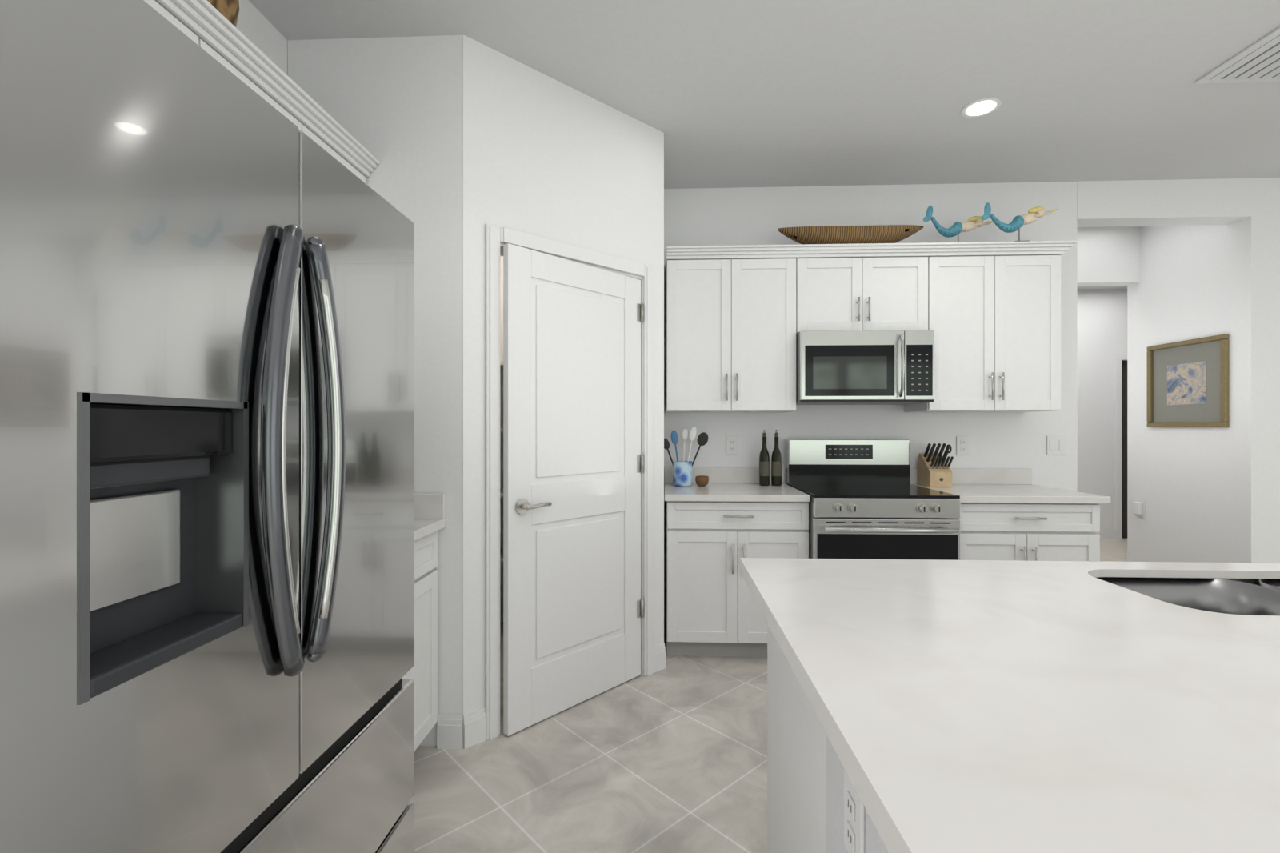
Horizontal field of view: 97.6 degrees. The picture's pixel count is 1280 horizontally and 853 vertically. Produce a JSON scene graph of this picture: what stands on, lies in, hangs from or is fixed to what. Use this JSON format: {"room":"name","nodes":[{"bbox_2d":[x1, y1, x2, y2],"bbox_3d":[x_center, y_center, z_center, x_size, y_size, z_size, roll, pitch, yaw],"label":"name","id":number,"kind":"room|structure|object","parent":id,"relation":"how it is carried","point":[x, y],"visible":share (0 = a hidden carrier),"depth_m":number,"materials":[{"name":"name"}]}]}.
{"room":"kitchen","nodes":[
{"label":"kitchen","id":0,"kind":"room"},
{"bbox_2d":[236,0,287,75],"bbox_3d":[-1.583,-0.145,-0.017,0.118,2.840,7.830,0,0,2],"label":"wall","id":1,"kind":"structure","parent":0,"point":[258,30],"depth_m":2.13,"materials":[{"name":"paint"}]},
{"bbox_2d":[144,0,211,55],"bbox_3d":[-1.304,-0.581,1.214,0.330,0.968,0.462,0,0,2],"label":"upper cabinet","id":2,"kind":"object","parent":1,"relation":"attached to","point":[207,26],"depth_m":1.39,"materials":[{"name":"paint"}]},
{"bbox_2d":[211,12,371,183],"bbox_3d":[-1.277,-0.581,1.850,0.330,0.968,0.810,0,0,2],"label":"upper cabinet","id":3,"kind":"object","parent":1,"relation":"attached to","point":[228,49],"depth_m":1.72,"materials":[{"name":"paint"}]},
{"bbox_2d":[207,0,239,27],"bbox_3d":[-1.254,-1.182,1.575,0.207,0.231,0.207,0,0,2],"label":"decorative basket","id":4,"kind":"object","parent":3,"relation":"on","point":[228,10],"visible":0.19,"depth_m":1.58,"materials":[{"name":"wicker"}]},
{"bbox_2d":[288,35,463,748],"bbox_3d":[-1.063,-0.145,2.300,0.720,2.840,0.135,0,0,2],"label":"wall","id":5,"kind":"structure","parent":0,"point":[393,106],"depth_m":2.24,"materials":[{"name":"paint"}]},
{"bbox_2d":[462,35,665,748],"bbox_3d":[-0.321,-0.145,2.640,1.117,2.840,0.144,0,0,-42],"label":"wall","id":6,"kind":"structure","parent":0,"point":[553,166],"depth_m":2.43,"materials":[{"name":"paint"}]},
{"bbox_2d":[503,243,643,735],"bbox_3d":[-0.256,0.256,2.575,0.097,2.022,0.797,0,0,44],"label":"pantry door","id":7,"kind":"structure","parent":6,"relation":"in","point":[573,601],"depth_m":2.53,"materials":[{"name":"paint"}]},
{"bbox_2d":[248,0,1279,290],"bbox_3d":[2.393,-1.615,1.199,7.960,0.100,10.840,0,0,2],"label":"ceiling","id":8,"kind":"structure","parent":0,"point":[764,93],"depth_m":2.51,"materials":[{"name":"paint"}]},
{"bbox_2d":[960,97,1001,117],"bbox_3d":[1.669,-1.562,2.741,0.169,0.006,0.169,0,0,-43],"label":"recessed light","id":9,"kind":"object","parent":8,"relation":"in","point":[981,107],"visible":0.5,"depth_m":2.71,"materials":[{"name":"white"}]},
{"bbox_2d":[1195,26,1279,83],"bbox_3d":[2.787,-1.552,2.213,0.580,0.026,0.620,0,0,2],"label":"ceiling vent","id":10,"kind":"object","parent":8,"relation":"in","point":[1258,61],"visible":1,"depth_m":2.40,"materials":[{"name":"white metal"}]},
{"bbox_2d":[410,538,1127,852],"bbox_3d":[2.393,1.323,1.199,7.960,0.103,10.840,0,0,2],"label":"floor","id":11,"kind":"structure","parent":0,"point":[671,758],"depth_m":2.05,"materials":[{"name":"tile"}]},
{"bbox_2d":[0,0,414,852],"bbox_3d":[-0.995,0.378,0.965,0.908,1.795,0.872,0,0,2],"label":"refrigerator","id":12,"kind":"object","parent":11,"relation":"on","point":[206,451],"visible":1,"depth_m":0.74,"materials":[{"name":"silver metal"}]},
{"bbox_2d":[401,530,437,753],"bbox_3d":[-1.114,0.837,1.843,0.656,0.876,0.811,0,0,2],"label":"base cabinet","id":13,"kind":"object","parent":11,"relation":"on","point":[422,673],"visible":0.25,"depth_m":2.13,"materials":[{"name":"paint"}]},
{"bbox_2d":[414,492,445,540],"bbox_3d":[-1.117,0.331,1.843,0.650,0.136,0.811,0,0,2],"label":"countertop","id":14,"kind":"structure","parent":13,"relation":"on","point":[430,513],"depth_m":2.21,"materials":[{"name":"stone"}]},
{"bbox_2d":[500,361,503,563],"bbox_3d":[-0.498,0.440,3.528,0.896,1.670,0.348,0,0,2],"label":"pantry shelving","id":15,"kind":"object","parent":11,"relation":"on","point":[501,489],"depth_m":3.36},
{"bbox_2d":[666,500,808,656],"bbox_3d":[0.543,0.837,3.332,0.770,0.876,0.656,0,0,2],"label":"base cabinet","id":16,"kind":"object","parent":11,"relation":"on","point":[713,608],"visible":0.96,"depth_m":3.05,"materials":[{"name":"paint"}]},
{"bbox_2d":[664,467,810,501],"bbox_3d":[0.535,0.331,3.335,0.778,0.136,0.650,0,0,2],"label":"countertop","id":17,"kind":"structure","parent":16,"relation":"on","point":[733,484],"depth_m":3.28,"materials":[{"name":"stone"}]},
{"bbox_2d":[664,426,707,486],"bbox_3d":[0.279,0.178,3.471,0.290,0.367,0.120,0,0,2],"label":"utensil crock","id":18,"kind":"object","parent":17,"relation":"on","point":[682,473],"visible":0.94,"depth_m":3.46,"materials":[{"name":"ceramic"}]},
{"bbox_2d":[695,475,708,486],"bbox_3d":[0.383,0.332,3.457,0.084,0.060,0.084,0,0,2],"label":"bowl","id":19,"kind":"object","parent":17,"relation":"on","point":[702,480],"visible":1,"depth_m":3.43,"materials":[{"name":"brown wood"}]},
{"bbox_2d":[759,429,769,485],"bbox_3d":[0.775,0.189,3.490,0.065,0.345,0.065,0,0,2],"label":"oil bottle","id":20,"kind":"object","parent":17,"relation":"on","point":[764,467],"visible":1,"depth_m":3.46,"materials":[{"name":"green glass"}]},
{"bbox_2d":[771,429,781,485],"bbox_3d":[0.850,0.189,3.487,0.065,0.345,0.065,0,0,2],"label":"oil bottle","id":21,"kind":"object","parent":17,"relation":"on","point":[776,467],"visible":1,"depth_m":3.46,"materials":[{"name":"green glass"}]},
{"bbox_2d":[786,438,959,559],"bbox_3d":[1.307,0.675,3.246,0.753,1.200,0.753,0,0,2],"label":"range","id":22,"kind":"object","parent":11,"relation":"on","point":[868,501],"visible":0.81,"depth_m":2.94,"materials":[{"name":"silver metal"}]},
{"bbox_2d":[767,578,1259,852],"bbox_3d":[1.671,0.828,1.073,2.712,0.894,0.886,0,0,2],"label":"kitchen island","id":23,"kind":"object","parent":11,"relation":"on","point":[815,804],"visible":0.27,"depth_m":1.13,"materials":[{"name":"paint"}]},
{"bbox_2d":[740,557,1279,852],"bbox_3d":[1.668,0.379,0.860,2.840,0.036,1.260,0,0,2],"label":"island countertop","id":24,"kind":"structure","parent":23,"relation":"on","point":[1008,706],"depth_m":0.74,"materials":[{"name":"stone"}]},
{"bbox_2d":[1096,576,1279,615],"bbox_3d":[1.502,0.483,1.237,0.881,0.202,0.398,0,0,2],"label":"sink","id":25,"kind":"object","parent":24,"relation":"in","point":[1224,596],"visible":0.17,"depth_m":1.42,"materials":[{"name":"silver metal"}]},
{"bbox_2d":[958,502,1099,560],"bbox_3d":[2.069,0.837,3.267,0.755,0.876,0.656,0,0,2],"label":"base cabinet","id":26,"kind":"object","parent":11,"relation":"on","point":[1031,531],"visible":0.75,"depth_m":2.98,"materials":[{"name":"paint"}]},
{"bbox_2d":[909,468,1110,503],"bbox_3d":[2.086,0.331,3.269,0.781,0.136,0.650,0,0,2],"label":"countertop","id":27,"kind":"structure","parent":26,"relation":"on","point":[996,485],"depth_m":3.28,"materials":[{"name":"stone"}]},
{"bbox_2d":[918,443,953,487],"bbox_3d":[1.830,0.230,3.461,0.130,0.263,0.198,0,0,2],"label":"knife block","id":28,"kind":"object","parent":27,"relation":"on","point":[934,470],"visible":1,"depth_m":3.41,"materials":[{"name":"brown wood"}]},
{"bbox_2d":[500,177,1279,621],"bbox_3d":[2.498,-0.145,3.644,7.720,2.840,0.165,0,0,2],"label":"wall","id":29,"kind":"structure","parent":0,"point":[761,217],"depth_m":3.59,"materials":[{"name":"paint"}]},
{"bbox_2d":[726,436,737,454],"bbox_3d":[0.600,0.117,3.653,0.075,0.120,0.009,0,0,2],"label":"electrical outlet plate","id":30,"kind":"object","parent":29,"relation":"attached to","point":[731,441],"depth_m":3.65,"materials":[{"name":"white plastic"}]},
{"bbox_2d":[666,244,800,411],"bbox_3d":[0.550,-0.581,3.495,0.770,0.968,0.330,0,0,2],"label":"upper cabinet","id":31,"kind":"object","parent":29,"relation":"attached to","point":[738,318],"depth_m":3.33,"materials":[{"name":"paint"}]},
{"bbox_2d":[800,242,931,411],"bbox_3d":[1.317,-0.581,3.462,0.765,0.968,0.330,0,0,2],"label":"upper cabinet","id":32,"kind":"object","parent":29,"relation":"attached to","point":[844,286],"depth_m":3.30,"materials":[{"name":"paint"}]},
{"bbox_2d":[777,224,923,243],"bbox_3d":[1.265,-1.135,3.374,0.860,0.133,0.220,0,0,2],"label":"woven tray","id":33,"kind":"object","parent":32,"relation":"on","point":[857,234],"visible":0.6,"depth_m":3.29,"materials":[{"name":"wicker"}]},
{"bbox_2d":[796,329,934,404],"bbox_3d":[1.314,-0.351,3.391,0.757,0.412,0.471,0,0,2],"label":"microwave","id":34,"kind":"object","parent":32,"relation":"attached to","point":[865,367],"visible":1,"depth_m":3.22,"materials":[{"name":"silver metal"}]},
{"bbox_2d":[956,436,968,454],"bbox_3d":[2.070,0.117,3.590,0.075,0.120,0.009,0,0,2],"label":"electrical outlet plate","id":35,"kind":"object","parent":29,"relation":"attached to","point":[962,442],"depth_m":3.59,"materials":[{"name":"white plastic"}]},
{"bbox_2d":[932,240,1066,411],"bbox_3d":[2.076,-0.581,3.429,0.755,0.968,0.330,0,0,2],"label":"upper cabinet","id":36,"kind":"object","parent":29,"relation":"attached to","point":[996,306],"depth_m":3.27,"materials":[{"name":"paint"}]},
{"bbox_2d":[923,205,993,242],"bbox_3d":[1.914,-1.200,3.361,0.421,0.268,0.075,0,0,2],"label":"figurine","id":37,"kind":"object","parent":36,"relation":"on","point":[956,228],"visible":0.94,"depth_m":3.35,"materials":[{"name":"teal ceramic"}]},
{"bbox_2d":[981,202,1057,241],"bbox_3d":[2.205,-1.189,3.259,0.420,0.244,0.075,0,0,2],"label":"figurine","id":38,"kind":"object","parent":36,"relation":"on","point":[1018,222],"visible":0.98,"depth_m":3.24,"materials":[{"name":"teal ceramic"}]},
{"bbox_2d":[1047,436,1065,454],"bbox_3d":[2.651,0.115,3.565,0.115,0.120,0.010,0,0,2],"label":"light switch","id":39,"kind":"object","parent":29,"relation":"attached to","point":[1056,445],"depth_m":3.56,"materials":[{"name":"white plastic"}]},
{"bbox_2d":[1077,289,1127,539],"bbox_3d":[4.695,-0.145,6.455,3.810,2.840,0.140,0,0,2],"label":"wall","id":40,"kind":"structure","parent":0,"point":[1102,392],"depth_m":6.38,"materials":[{"name":"paint"}]},
{"bbox_2d":[1077,226,1139,286],"bbox_3d":[4.606,-1.345,4.367,3.570,0.440,0.120,0,0,2],"label":"wall","id":41,"kind":"structure","parent":0,"point":[1108,256],"depth_m":4.35,"materials":[{"name":"paint"}]},
{"bbox_2d":[1127,224,1227,562],"bbox_3d":[3.917,-0.145,4.061,0.135,2.840,0.790,0,0,2],"label":"wall","id":42,"kind":"structure","parent":0,"point":[1177,479],"depth_m":4.04,"materials":[{"name":"paint"}]},
{"bbox_2d":[1132,498,1145,517],"bbox_3d":[3.858,0.625,4.339,0.035,0.140,0.090,0,0,2],"label":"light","id":43,"kind":"object","parent":42,"relation":"attached to","point":[1138,507],"visible":0.98,"depth_m":4.32,"materials":[{"name":"white plastic"}]},
{"bbox_2d":[1146,333,1228,427],"bbox_3d":[3.844,-0.305,3.952,0.030,0.610,0.595,0,0,2],"label":"framed picture","id":44,"kind":"object","parent":42,"relation":"attached to","point":[1187,383],"visible":0.98,"depth_m":3.93,"materials":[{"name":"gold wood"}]}
]}

